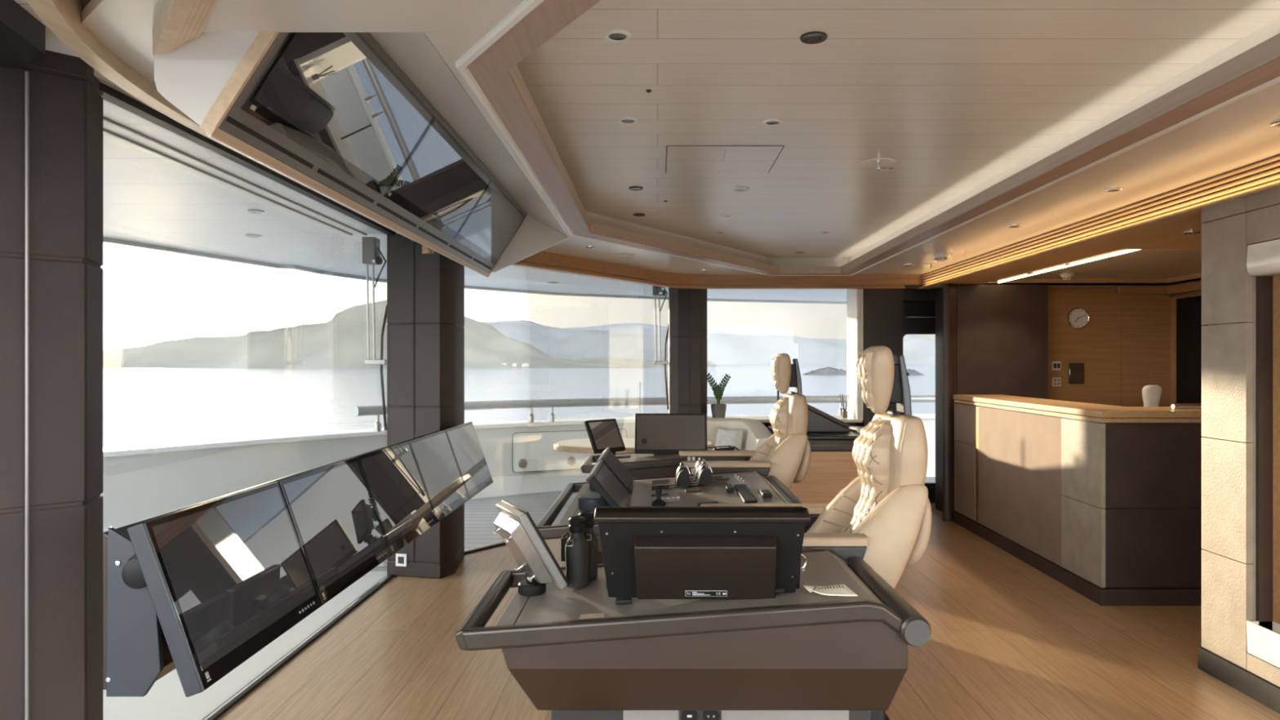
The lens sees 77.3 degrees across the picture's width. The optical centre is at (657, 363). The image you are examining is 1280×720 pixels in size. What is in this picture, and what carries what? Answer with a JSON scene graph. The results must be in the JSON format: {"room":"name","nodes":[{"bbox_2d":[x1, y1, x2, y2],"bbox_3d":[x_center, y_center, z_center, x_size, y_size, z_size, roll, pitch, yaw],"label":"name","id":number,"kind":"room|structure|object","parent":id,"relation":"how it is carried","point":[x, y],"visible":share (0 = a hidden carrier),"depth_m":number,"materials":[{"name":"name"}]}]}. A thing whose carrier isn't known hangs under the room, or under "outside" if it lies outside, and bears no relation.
{"room":"control cabin","nodes":[
{"label":"control cabin","id":0,"kind":"room"},
{"bbox_2d":[0,0,45,69],"bbox_3d":[-1.775,-0.963,1.960,0.550,0.275,0.720,0,0,0],"label":"lintel","id":1,"kind":"object","parent":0,"point":[22,36],"visible":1,"depth_m":2.06,"materials":[{"name":"grey paint"}]},
{"bbox_2d":[0,49,102,719],"bbox_3d":[-2.117,0.170,2.100,0.861,2.460,0.876,0,0,0],"label":"column","id":2,"kind":"structure","parent":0,"point":[66,100],"depth_m":2.31,"materials":[{"name":"brown leather"}]},
{"bbox_2d":[24,71,29,719],"bbox_3d":[-1.771,0.240,2.247,0.010,2.120,0.010,0,0,0],"label":"trim","id":3,"kind":"structure","parent":2,"relation":"attached to","point":[26,73],"depth_m":2.24,"materials":[{"name":"silver metal"}]},
{"bbox_2d":[386,233,464,578],"bbox_3d":[-1.573,0.270,5.552,0.435,2.260,0.691,0,0,0],"label":"column","id":4,"kind":"structure","parent":0,"point":[439,280],"depth_m":5.26,"materials":[{"name":"brown leather"}]},
{"bbox_2d":[102,430,439,696],"bbox_3d":[-1.329,0.630,3.593,0.182,0.429,3.194,0,0,0],"label":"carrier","id":5,"kind":"object","parent":4,"relation":"attached to","point":[136,654],"visible":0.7,"depth_m":2.03,"materials":[{"name":"brown metal"}]},
{"bbox_2d":[127,481,321,697],"bbox_3d":[-1.217,0.609,2.325,0.193,0.433,0.694,0,0,0],"label":"display","id":6,"kind":"object","parent":5,"relation":"attached to","point":[225,578],"visible":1,"depth_m":2.19,"materials":[{"name":"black glass"}]},
{"bbox_2d":[276,457,391,605],"bbox_3d":[-1.217,0.609,3.023,0.193,0.433,0.694,0,0,0],"label":"display","id":7,"kind":"object","parent":5,"relation":"attached to","point":[334,517],"visible":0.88,"depth_m":2.96,"materials":[{"name":"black glass"}]},
{"bbox_2d":[356,441,436,555],"bbox_3d":[-1.217,0.609,3.721,0.193,0.433,0.694,0,0,0],"label":"display","id":8,"kind":"object","parent":5,"relation":"attached to","point":[392,477],"visible":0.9,"depth_m":3.66,"materials":[{"name":"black glass"}]},
{"bbox_2d":[406,430,469,522],"bbox_3d":[-1.217,0.609,4.419,0.193,0.433,0.694,0,0,0],"label":"display","id":9,"kind":"object","parent":5,"relation":"attached to","point":[433,454],"visible":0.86,"depth_m":4.37,"materials":[{"name":"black glass"}]},
{"bbox_2d":[444,421,493,499],"bbox_3d":[-1.217,0.609,5.117,0.193,0.433,0.694,0,0,0],"label":"display","id":10,"kind":"object","parent":5,"relation":"attached to","point":[463,439],"visible":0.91,"depth_m":5.07,"materials":[{"name":"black glass"}]},
{"bbox_2d":[395,553,407,566],"bbox_3d":[-1.684,1.288,5.257,0.077,0.082,0.025,0,0,0],"label":"wall socket","id":11,"kind":"object","parent":4,"relation":"attached to","point":[401,558],"visible":1,"depth_m":5.25,"materials":[{"name":"white plastic"}]},
{"bbox_2d":[413,241,689,562],"bbox_3d":[-0.644,0.250,6.490,1.911,2.100,2.504,0,0,0],"label":"trim","id":12,"kind":"structure","parent":4,"relation":"attached to","point":[413,242],"depth_m":5.24,"materials":[{"name":"black metal"}]},
{"bbox_2d":[369,32,568,272],"bbox_3d":[-0.945,-0.835,3.715,0.690,0.430,3.390,0,0,0],"label":"ceiling","id":13,"kind":"structure","parent":0,"point":[414,53],"depth_m":3.17,"materials":[{"name":"paint"}]},
{"bbox_2d":[199,31,527,276],"bbox_3d":[-1.018,-0.813,3.720,0.308,0.456,3.356,0,0,0],"label":"fascia","id":14,"kind":"object","parent":13,"relation":"attached to","point":[226,114],"visible":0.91,"depth_m":2.52,"materials":[{"name":"brown wood"}]},
{"bbox_2d":[154,32,488,277],"bbox_3d":[-1.075,-0.811,3.712,0.430,0.458,3.325,0,0,0],"label":"trim","id":15,"kind":"structure","parent":14,"relation":"attached to","point":[192,77],"depth_m":2.05,"materials":[{"name":"white paint"}]},
{"bbox_2d":[240,32,434,195],"bbox_3d":[-0.987,-0.825,2.630,0.207,0.319,1.075,0,0,0],"label":"display","id":16,"kind":"object","parent":14,"relation":"attached to","point":[332,95],"visible":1,"depth_m":2.50,"materials":[{"name":"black glass"}]},
{"bbox_2d":[383,116,491,239],"bbox_3d":[-0.987,-0.825,3.713,0.207,0.319,1.075,0,0,0],"label":"display","id":17,"kind":"object","parent":14,"relation":"attached to","point":[439,183],"visible":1,"depth_m":3.59,"materials":[{"name":"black glass"}]},
{"bbox_2d":[453,179,524,263],"bbox_3d":[-0.987,-0.825,4.796,0.207,0.319,1.075,0,0,0],"label":"display","id":18,"kind":"object","parent":14,"relation":"attached to","point":[494,220],"visible":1,"depth_m":4.70,"materials":[{"name":"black glass"}]},
{"bbox_2d":[652,285,669,409],"bbox_3d":[0.037,-0.205,7.918,0.175,1.311,0.124,0,0,0],"label":"window wiper","id":19,"kind":"object","parent":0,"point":[656,291],"depth_m":7.90,"materials":[{"name":"metal"}]},
{"bbox_2d":[80,0,1279,275],"bbox_3d":[0.497,-0.865,3.720,4.055,0.030,7.880,0,0,0],"label":"ceiling","id":20,"kind":"structure","parent":0,"point":[1240,134],"depth_m":3.05,"materials":[{"name":"paint"}]},
{"bbox_2d":[152,0,217,56],"bbox_3d":[-0.433,-0.825,0.887,1.691,0.090,2.408,0,0,0],"label":"trim","id":21,"kind":"structure","parent":20,"relation":"attached to","point":[178,23],"depth_m":1.90,"materials":[{"name":"brown wood"}]},
{"bbox_2d":[26,0,415,241],"bbox_3d":[-0.682,-0.850,2.351,1.816,0.100,5.738,0,0,0],"label":"trim","id":22,"kind":"structure","parent":20,"relation":"attached to","point":[62,17],"depth_m":2.12,"materials":[{"name":"brown wood"}]},
{"bbox_2d":[933,253,948,261],"bbox_3d":[2.196,-0.826,6.204,0.119,0.048,0.119,0,0,0],"label":"smoke detector","id":23,"kind":"object","parent":20,"relation":"attached to","point":[941,256],"visible":1,"depth_m":6.17,"materials":[{"name":"white plastic"}]},
{"bbox_2d":[668,287,706,413],"bbox_3d":[0.305,0.270,7.929,0.390,2.260,0.378,0,0,0],"label":"pillar","id":24,"kind":"structure","parent":0,"point":[678,298],"depth_m":7.74,"materials":[{"name":"brown leather"}]},
{"bbox_2d":[216,502,1279,719],"bbox_3d":[1.610,1.450,3.800,6.780,0.100,9.000,0,0,0],"label":"floor","id":25,"kind":"structure","parent":0,"point":[1008,640],"depth_m":3.78,"materials":[{"name":"brown wood"}]},
{"bbox_2d":[99,81,396,719],"bbox_3d":[-1.755,0.263,3.860,0.050,2.275,2.880,0,0,0],"label":"window","id":26,"kind":"structure","parent":25,"relation":"on","point":[110,95],"depth_m":3.45,"materials":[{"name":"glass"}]},
{"bbox_2d":[362,236,386,430],"bbox_3d":[-1.913,-0.205,5.448,0.175,1.311,0.124,0,0,0],"label":"window wiper","id":27,"kind":"object","parent":26,"relation":"attached to","point":[371,245],"depth_m":5.42,"materials":[{"name":"metal"}]},
{"bbox_2d":[464,542,506,554],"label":"baseboard","id":28,"kind":"structure","parent":25,"relation":"on","point":[497,544],"depth_m":6.05,"materials":[{"name":"black metal"}]},
{"bbox_2d":[553,437,714,453],"bbox_3d":[-0.180,1.005,6.220,1.240,0.790,0.800,0,0,0],"label":"table","id":29,"kind":"object","parent":25,"relation":"on","point":[573,446],"visible":0.3,"depth_m":6.00,"materials":[{"name":"brown wood"}]},
{"bbox_2d":[580,445,747,478],"bbox_3d":[0.083,0.983,5.278,1.132,0.835,0.592,0,0,0],"label":"console","id":30,"kind":"object","parent":25,"relation":"on","point":[639,465],"visible":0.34,"depth_m":5.01,"materials":[{"name":"brown metal"}]},
{"bbox_2d":[583,418,626,455],"bbox_3d":[-0.342,0.496,5.226,0.266,0.262,0.277,0,0,0],"label":"display","id":31,"kind":"object","parent":30,"relation":"on","point":[602,434],"visible":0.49,"depth_m":5.21,"materials":[{"name":"black plastic"}]},
{"bbox_2d":[635,413,707,454],"bbox_3d":[0.090,0.470,5.379,0.485,0.272,0.098,0,0,0],"label":"panel display","id":32,"kind":"object","parent":30,"relation":"on","point":[655,433],"visible":0.88,"depth_m":5.36,"materials":[{"name":"black plastic"}]},
{"bbox_2d":[536,457,808,564],"bbox_3d":[0.083,0.938,3.686,1.132,0.925,1.197,0,0,0],"label":"desk","id":33,"kind":"object","parent":25,"relation":"on","point":[703,486],"visible":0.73,"depth_m":3.70,"materials":[{"name":"brown metal"}]},
{"bbox_2d":[577,459,630,511],"bbox_3d":[-0.234,0.532,3.440,0.218,0.188,0.490,0,0,0],"label":"display","id":34,"kind":"object","parent":33,"relation":"on","point":[611,492],"visible":0.84,"depth_m":3.39,"materials":[{"name":"black plastic"}]},
{"bbox_2d":[589,446,633,493],"bbox_3d":[-0.234,0.531,3.990,0.218,0.190,0.470,0,0,0],"label":"display","id":35,"kind":"object","parent":33,"relation":"on","point":[610,460],"visible":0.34,"depth_m":3.92,"materials":[{"name":"black plastic"}]},
{"bbox_2d":[455,547,931,719],"bbox_3d":[0.083,0.983,2.178,1.132,0.835,0.592,0,0,0],"label":"console","id":36,"kind":"object","parent":25,"relation":"on","point":[800,655],"depth_m":1.93,"materials":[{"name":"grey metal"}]},
{"bbox_2d":[491,499,569,595],"bbox_3d":[-0.347,0.506,2.195,0.225,0.244,0.253,0,0,0],"label":"display","id":37,"kind":"object","parent":36,"relation":"on","point":[514,524],"visible":1,"depth_m":2.12,"materials":[{"name":"black plastic"}]},
{"bbox_2d":[560,511,598,588],"bbox_3d":[-0.222,0.523,2.267,0.101,0.190,0.145,0,0,0],"label":"binoculars","id":38,"kind":"object","parent":36,"relation":"on","point":[580,548],"visible":0.98,"depth_m":2.22,"materials":[{"name":"black plastic"}]},
{"bbox_2d":[679,710,699,719],"bbox_3d":[0.083,0.913,2.085,0.054,0.057,0.006,0,0,0],"label":"socket","id":39,"kind":"object","parent":36,"relation":"attached to","point":[683,714],"depth_m":2.08,"materials":[{"name":"black plastic"}]},
{"bbox_2d":[594,506,810,604],"bbox_3d":[0.108,0.482,2.010,0.524,0.259,0.160,0,0,0],"label":"panel display","id":40,"kind":"object","parent":36,"relation":"on","point":[648,552],"visible":1,"depth_m":1.97,"materials":[{"name":"black plastic"}]},
{"bbox_2d":[692,591,725,595],"bbox_3d":[0.128,0.573,1.995,0.084,0.009,0.004,0,0,0],"label":"print","id":41,"kind":"object","parent":40,"relation":"on","point":[693,593],"depth_m":1.99},
{"bbox_2d":[700,710,721,719],"bbox_3d":[0.139,0.913,2.085,0.054,0.057,0.006,0,0,0],"label":"socket","id":42,"kind":"object","parent":36,"relation":"attached to","point":[704,714],"depth_m":2.08,"materials":[{"name":"black plastic"}]},
{"bbox_2d":[802,583,857,595],"bbox_3d":[0.433,0.568,2.019,0.117,0.012,0.112,0,0,0],"label":"paper note","id":43,"kind":"object","parent":36,"relation":"on","point":[842,589],"visible":1,"depth_m":2.02,"materials":[{"name":"white paper"}]},
{"bbox_2d":[811,585,844,592],"bbox_3d":[0.428,0.568,2.022,0.086,0.006,0.054,0,0,0],"label":"print","id":44,"kind":"object","parent":43,"relation":"on","point":[829,588],"depth_m":2.03},
{"bbox_2d":[706,417,772,450],"bbox_3d":[0.587,0.958,7.149,0.827,0.885,1.062,0,0,0],"label":"sofa","id":45,"kind":"object","parent":25,"relation":"on","point":[755,433],"visible":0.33,"depth_m":7.24,"materials":[{"name":"white leather"}]},
{"bbox_2d":[715,426,743,450],"bbox_3d":[0.640,0.740,7.200,0.250,0.335,0.262,0,0,0],"label":"cushion","id":46,"kind":"object","parent":45,"relation":"on","point":[725,436],"visible":0.59,"depth_m":7.13,"materials":[{"name":"white fabric"}]},
{"bbox_2d":[679,353,810,488],"bbox_3d":[0.504,0.669,4.735,0.742,1.463,0.730,0,0,0],"label":"chair","id":47,"kind":"object","parent":25,"relation":"on","point":[785,455],"visible":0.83,"depth_m":4.50,"materials":[{"name":"beige leather"}]},
{"bbox_2d":[770,356,781,391],"bbox_3d":[0.696,0.056,4.680,0.053,0.202,0.156,0,0,0],"label":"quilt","id":48,"kind":"object","parent":47,"relation":"on","point":[775,363],"depth_m":4.62,"materials":[{"name":"beige leather"}]},
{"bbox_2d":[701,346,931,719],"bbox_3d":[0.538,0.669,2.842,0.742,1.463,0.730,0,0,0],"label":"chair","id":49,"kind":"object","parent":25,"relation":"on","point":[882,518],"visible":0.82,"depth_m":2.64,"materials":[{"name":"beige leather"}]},
{"bbox_2d":[855,351,875,408],"bbox_3d":[0.730,0.056,2.787,0.053,0.202,0.156,0,0,0],"label":"headrest cover","id":50,"kind":"object","parent":49,"relation":"on","point":[865,360],"depth_m":2.74,"materials":[{"name":"beige leather"}]},
{"bbox_2d":[768,426,865,503],"bbox_3d":[1.480,0.988,6.890,0.920,0.825,1.040,0,0,0],"label":"base cabinet","id":51,"kind":"object","parent":25,"relation":"on","point":[833,467],"visible":0.18,"depth_m":6.42,"materials":[{"name":"brown wood"}]},
{"bbox_2d":[768,426,865,439],"bbox_3d":[1.480,0.588,6.890,0.920,0.025,1.040,0,0,0],"label":"countertop","id":52,"kind":"structure","parent":51,"relation":"on","point":[811,435],"depth_m":6.51,"materials":[{"name":"grey paint"}]},
{"bbox_2d":[807,404,851,431],"bbox_3d":[1.329,0.429,6.950,0.597,0.286,0.500,0,0,0],"label":"display","id":53,"kind":"object","parent":52,"relation":"on","point":[819,420],"visible":0.49,"depth_m":6.72,"materials":[{"name":"plastic"}]},
{"bbox_2d":[952,394,1206,605],"bbox_3d":[3.508,0.836,5.867,1.885,1.128,2.485,0,0,0],"label":"counter","id":54,"kind":"object","parent":25,"relation":"on","point":[1104,501],"depth_m":4.80,"materials":[{"name":"grey paint"}]},
{"bbox_2d":[953,394,1201,417],"bbox_3d":[3.508,0.292,5.867,1.885,0.040,2.485,0,0,0],"label":"countertop","id":55,"kind":"structure","parent":54,"relation":"on","point":[1100,411],"depth_m":5.07,"materials":[{"name":"brown wood"}]},
{"bbox_2d":[1171,403,1201,409],"bbox_3d":[3.130,0.251,4.720,0.180,0.036,0.036,0,0,0],"label":"rod","id":56,"kind":"object","parent":54,"relation":"on","point":[1177,406],"visible":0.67,"depth_m":4.71,"materials":[{"name":"silver metal"}]},
{"bbox_2d":[1142,385,1162,406],"bbox_3d":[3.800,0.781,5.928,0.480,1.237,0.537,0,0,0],"label":"vase","id":57,"kind":"object","parent":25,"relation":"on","point":[1151,394],"visible":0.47,"depth_m":6.12,"materials":[{"name":"ceramic"}]},
{"bbox_2d":[856,277,936,426],"bbox_3d":[2.453,0.275,7.970,0.935,2.250,0.560,0,0,0],"label":"wall","id":58,"kind":"structure","parent":0,"point":[882,308],"depth_m":7.69,"materials":[{"name":"grey paint"}]},
{"bbox_2d":[93,68,397,233],"bbox_3d":[0.075,-0.876,3.720,3.750,0.108,8.860,0,0,0],"label":"trim","id":59,"kind":"structure","parent":58,"relation":"attached to","point":[100,77],"depth_m":2.52,"materials":[{"name":"white paint"}]},
{"bbox_2d":[422,244,921,288],"bbox_3d":[0.490,-0.795,6.441,4.059,0.150,2.519,0,0,0],"label":"trim","id":60,"kind":"structure","parent":58,"relation":"attached to","point":[544,260],"depth_m":7.60,"materials":[{"name":"brown wood"}]},
{"bbox_2d":[706,416,862,422],"bbox_3d":[1.190,0.545,7.890,1.540,0.030,0.500,0,0,0],"label":"trim","id":61,"kind":"structure","parent":58,"relation":"attached to","point":[762,419],"depth_m":7.80,"materials":[{"name":"white paint"}]},
{"bbox_2d":[706,373,731,417],"bbox_3d":[0.593,0.306,7.860,0.272,0.445,0.153,0,0,0],"label":"potted plant","id":62,"kind":"object","parent":61,"relation":"on","point":[718,411],"visible":0.98,"depth_m":7.83,"materials":[{"name":"green plant"}]},
{"bbox_2d":[840,394,848,417],"bbox_3d":[1.845,0.414,7.896,0.096,0.230,0.059,0,0,0],"label":"reed diffuser","id":63,"kind":"object","parent":61,"relation":"on","point":[844,412],"visible":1,"depth_m":7.88,"materials":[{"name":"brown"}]},
{"bbox_2d":[454,0,1279,275],"bbox_3d":[0.640,-0.846,3.720,2.360,0.008,7.700,0,0,0],"label":"trim","id":64,"kind":"structure","parent":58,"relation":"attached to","point":[490,69],"depth_m":2.77,"materials":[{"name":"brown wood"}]},
{"bbox_2d":[902,302,935,502],"bbox_3d":[2.640,0.390,8.054,0.559,2.020,0.092,0,0,0],"label":"door","id":65,"kind":"structure","parent":58,"relation":"in","point":[918,317],"depth_m":8.05,"materials":[{"name":"grey paint"}]},
{"bbox_2d":[515,0,1279,257],"bbox_3d":[0.700,-1.015,3.720,2.400,0.030,7.840,0,0,0],"label":"ceiling","id":66,"kind":"structure","parent":0,"point":[959,94],"depth_m":2.94,"materials":[{"name":"white paint"}]},
{"bbox_2d":[604,29,631,42],"bbox_3d":[-0.122,-0.997,2.433,0.082,0.008,0.082,0,0,0],"label":"recessed light","id":67,"kind":"object","parent":66,"relation":"in","point":[615,35],"visible":1,"depth_m":2.43,"materials":[{"name":"white plastic"}]},
{"bbox_2d":[617,116,638,124],"bbox_3d":[-0.121,-0.997,3.279,0.082,0.008,0.082,0,0,0],"label":"recessed light","id":68,"kind":"object","parent":66,"relation":"in","point":[625,120],"visible":1,"depth_m":3.27,"materials":[{"name":"white plastic"}]},
{"bbox_2d":[665,145,784,173],"bbox_3d":[0.310,-0.996,3.924,0.540,0.008,0.521,0,0,0],"label":"ceiling hatch","id":69,"kind":"object","parent":66,"relation":"attached to","point":[680,159],"visible":1,"depth_m":3.88,"materials":[{"name":"beige wood"}]},
{"bbox_2d":[762,118,782,125],"bbox_3d":[0.475,-0.997,3.300,0.082,0.008,0.082,0,0,0],"label":"recessed light","id":70,"kind":"object","parent":66,"relation":"in","point":[772,122],"visible":1,"depth_m":3.29,"materials":[{"name":"white plastic"}]},
{"bbox_2d":[800,31,826,44],"bbox_3d":[0.477,-0.997,2.445,0.082,0.008,0.082,0,0,0],"label":"recessed light","id":71,"kind":"object","parent":66,"relation":"in","point":[815,37],"visible":1,"depth_m":2.44,"materials":[{"name":"brown metal"}]},
{"bbox_2d":[861,158,896,170],"bbox_3d":[1.095,-0.981,3.968,0.168,0.038,0.167,0,0,0],"label":"sprinkler","id":72,"kind":"object","parent":66,"relation":"attached to","point":[879,163],"depth_m":3.96,"materials":[{"name":"silver metal"}]},
{"bbox_2d":[507,18,1279,273],"bbox_3d":[0.640,-0.878,3.720,2.164,0.064,7.504,0,0,0],"label":"trim","id":73,"kind":"structure","parent":66,"relation":"attached to","point":[1268,50],"depth_m":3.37,"materials":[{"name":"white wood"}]},
{"bbox_2d":[942,283,957,520],"bbox_3d":[2.751,0.341,7.553,0.398,2.118,0.854,0,0,0],"label":"wall","id":74,"kind":"structure","parent":0,"point":[949,290],"depth_m":7.13,"materials":[{"name":"wood"}]},
{"bbox_2d":[935,284,1048,512],"bbox_3d":[3.105,0.341,7.480,0.830,2.118,0.540,0,0,0],"label":"wall panel","id":75,"kind":"object","parent":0,"point":[1002,330],"visible":0.33,"depth_m":7.21,"materials":[{"name":"leather"}]},
{"bbox_2d":[902,213,1201,289],"bbox_3d":[3.680,-0.809,3.600,2.640,0.182,9.000,0,0,0],"label":"ceiling","id":76,"kind":"structure","parent":0,"point":[1170,235],"depth_m":5.58,"materials":[{"name":"brown wood"}]},
{"bbox_2d":[997,249,1137,283],"bbox_3d":[3.128,-0.748,6.220,0.012,0.012,2.240,0,0,0],"label":"recessed light","id":77,"kind":"object","parent":76,"relation":"in","point":[1129,251],"visible":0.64,"depth_m":6.00,"materials":[{"name":"beige plastic"}]},
{"bbox_2d":[1021,249,1201,278],"bbox_3d":[3.925,-0.805,6.215,1.590,0.030,2.370,0,0,0],"label":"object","id":78,"kind":"structure","parent":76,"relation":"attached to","point":[1140,264],"depth_m":6.48,"materials":[{"name":"paint"}]},
{"bbox_2d":[1048,281,1201,406],"bbox_3d":[4.250,0.341,5.575,1.500,2.118,4.350,0,0,0],"label":"wall","id":79,"kind":"structure","parent":0,"point":[1127,344],"depth_m":7.49,"materials":[{"name":"brown wood"}]},
{"bbox_2d":[1068,363,1084,383],"bbox_3d":[3.915,0.087,7.479,0.140,0.195,0.019,0,0,0],"label":"tablet","id":80,"kind":"object","parent":79,"relation":"attached to","point":[1076,371],"visible":1,"depth_m":7.47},
{"bbox_2d":[1066,307,1088,328],"bbox_3d":[3.925,-0.427,7.470,0.200,0.200,0.036,0,0,0],"label":"wall clock","id":81,"kind":"object","parent":79,"relation":"attached to","point":[1076,317],"visible":1,"depth_m":7.47,"materials":[{"name":"silver metal"}]},
{"bbox_2d":[1176,295,1208,403],"bbox_3d":[4.785,0.350,7.165,0.030,1.900,0.390,0,0,0],"label":"door","id":82,"kind":"structure","parent":79,"relation":"in","point":[1188,309],"depth_m":7.17,"materials":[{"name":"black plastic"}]},
{"bbox_2d":[1201,186,1279,687],"bbox_3d":[2.725,0.341,2.540,0.450,2.118,2.280,0,0,0],"label":"wall","id":83,"kind":"structure","parent":0,"point":[1228,292],"depth_m":3.49,"materials":[{"name":"grey leather"}]},
{"bbox_2d":[917,154,1279,288],"bbox_3d":[2.525,-0.792,3.560,0.100,0.156,8.120,0,0,0],"label":"trim","id":84,"kind":"structure","parent":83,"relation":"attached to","point":[1187,201],"depth_m":4.27,"materials":[{"name":"brown wood"}]},
{"bbox_2d":[1198,646,1279,714],"bbox_3d":[2.510,1.351,2.542,0.044,0.098,2.283,0,0,0],"label":"baseboard","id":85,"kind":"structure","parent":83,"relation":"attached to","point":[1259,689],"depth_m":3.42,"materials":[{"name":"grey paint"}]},
{"bbox_2d":[1246,620,1279,667],"bbox_3d":[2.549,1.155,2.422,0.102,0.134,1.944,0,0,0],"label":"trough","id":86,"kind":"object","parent":83,"relation":"on","point":[1264,643],"visible":1,"depth_m":3.31,"materials":[{"name":"white"}]},
{"bbox_2d":[1256,276,1272,631],"bbox_3d":[2.575,0.425,3.388,0.070,1.590,0.016,0,0,0],"label":"wall","id":87,"kind":"structure","parent":0,"point":[1264,284],"depth_m":3.38,"materials":[{"name":"leather"}]},
{"bbox_2d":[1271,274,1279,624],"bbox_3d":[2.630,0.415,2.393,0.060,1.630,1.985,0,0,0],"label":"wall","id":88,"kind":"structure","parent":0,"point":[1276,278],"depth_m":3.36,"materials":[{"name":"brown wood"}]},
{"bbox_2d":[1246,239,1279,275],"bbox_3d":[2.549,-0.439,2.422,0.102,0.129,1.944,0,0,0],"label":"lintel","id":89,"kind":"object","parent":88,"relation":"attached to","point":[1263,259],"visible":1,"depth_m":3.30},
{"label":"outside","id":90,"kind":"structure","parent":0,"visible":0},
{"bbox_2d":[479,320,935,365],"bbox_3d":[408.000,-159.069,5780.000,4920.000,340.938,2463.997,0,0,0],"label":"range","id":91,"kind":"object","parent":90,"point":[635,343],"visible":0.42,"depth_m":5193.99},
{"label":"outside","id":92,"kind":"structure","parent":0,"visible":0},
{"bbox_2d":[102,365,935,448],"bbox_3d":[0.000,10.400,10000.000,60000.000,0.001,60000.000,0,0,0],"label":"sea","id":93,"kind":"structure","parent":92,"point":[141,406],"depth_m":264.05,"materials":[{"name":"grey liquid"}]},
{"bbox_2d":[802,366,846,374],"bbox_3d":[166.140,6.754,780.000,45.240,8.292,39.000,0,0,0],"label":"island","id":94,"kind":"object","parent":93,"relation":"on","point":[825,371],"visible":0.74,"depth_m":766.85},
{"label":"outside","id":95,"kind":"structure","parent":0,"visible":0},
{"bbox_2d":[370,476,935,571],"bbox_3d":[1.695,1.603,3.720,14.510,0.195,14.760,0,0,0],"label":"deck","id":96,"kind":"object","parent":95,"point":[481,514],"visible":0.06,"depth_m":8.08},
{"bbox_2d":[102,571,386,719],"bbox_3d":[-2.170,1.497,3.675,0.760,0.014,4.150,0,0,0],"label":"margin","id":97,"kind":"object","parent":96,"relation":"on","point":[166,700],"depth_m":3.72,"materials":[{"name":"paint"}]},
{"bbox_2d":[100,418,935,528],"bbox_3d":[1.695,1.170,3.720,14.610,0.860,14.960,0,0,0],"label":"bulwark","id":98,"kind":"object","parent":96,"relation":"on","point":[136,488],"visible":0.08,"depth_m":7.11,"materials":[{"name":"paint"}]},
{"bbox_2d":[102,413,935,457],"bbox_3d":[1.665,0.710,3.720,14.671,0.060,15.079,0,0,0],"label":"cap","id":99,"kind":"object","parent":98,"relation":"on","point":[250,441],"visible":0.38,"depth_m":7.63,"materials":[{"name":"grey metal"}]},
{"bbox_2d":[511,428,626,472],"bbox_3d":[-1.036,1.030,9.583,1.315,0.468,0.622,0,0,0],"label":"locker","id":100,"kind":"object","parent":98,"relation":"attached to","point":[531,451],"visible":0.7,"depth_m":9.44,"materials":[{"name":"paint"}]},
{"bbox_2d":[352,288,935,431],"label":"railing","id":101,"kind":"object","parent":98,"relation":"attached to","point":[855,297],"depth_m":9.14,"materials":[{"name":"white metal"}]},
{"bbox_2d":[102,459,935,533],"bbox_3d":[1.749,1.403,3.720,14.511,0.205,14.752,0,0,0],"label":"kerb","id":102,"kind":"object","parent":96,"relation":"on","point":[517,484],"visible":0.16,"depth_m":9.39,"materials":[{"name":"paint"}]},
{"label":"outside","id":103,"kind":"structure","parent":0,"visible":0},
{"bbox_2d":[13,0,924,302],"bbox_3d":[0.500,-0.980,5.200,11.000,0.160,13.600,0,0,0],"label":"deck overhead","id":104,"kind":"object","parent":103,"point":[149,197],"visible":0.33,"depth_m":4.97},
{"bbox_2d":[102,115,367,235],"bbox_3d":[-2.070,-0.896,3.775,0.112,0.009,3.550,0,0,0],"label":"groove","id":105,"kind":"object","parent":104,"relation":"attached to","point":[104,118],"visible":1,"depth_m":3.71,"materials":[{"name":"grey paint"}]},
{"bbox_2d":[102,236,846,304],"bbox_3d":[0.473,-0.970,5.200,11.055,0.200,13.700,0,0,0],"label":"overhead edge","id":106,"kind":"structure","parent":104,"relation":"attached to","point":[108,240],"depth_m":7.86,"materials":[{"name":"metal"}]},
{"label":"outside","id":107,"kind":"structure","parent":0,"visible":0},
{"bbox_2d":[561,323,737,334],"bbox_3d":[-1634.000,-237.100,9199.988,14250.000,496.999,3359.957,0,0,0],"label":"mountains","id":108,"kind":"structure","parent":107,"point":[620,326],"depth_m":8883.94,"materials":[{"name":"grey stone"}]},
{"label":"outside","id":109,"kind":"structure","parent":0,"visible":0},
{"bbox_2d":[102,300,653,368],"bbox_3d":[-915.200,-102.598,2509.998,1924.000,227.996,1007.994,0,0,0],"label":"headland","id":110,"kind":"structure","parent":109,"point":[340,342],"depth_m":2226.56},
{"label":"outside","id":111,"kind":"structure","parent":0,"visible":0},
{"bbox_2d":[570,356,722,366],"bbox_3d":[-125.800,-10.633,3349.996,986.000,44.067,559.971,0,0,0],"label":"shore","id":112,"kind":"structure","parent":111,"point":[613,360],"depth_m":3241.20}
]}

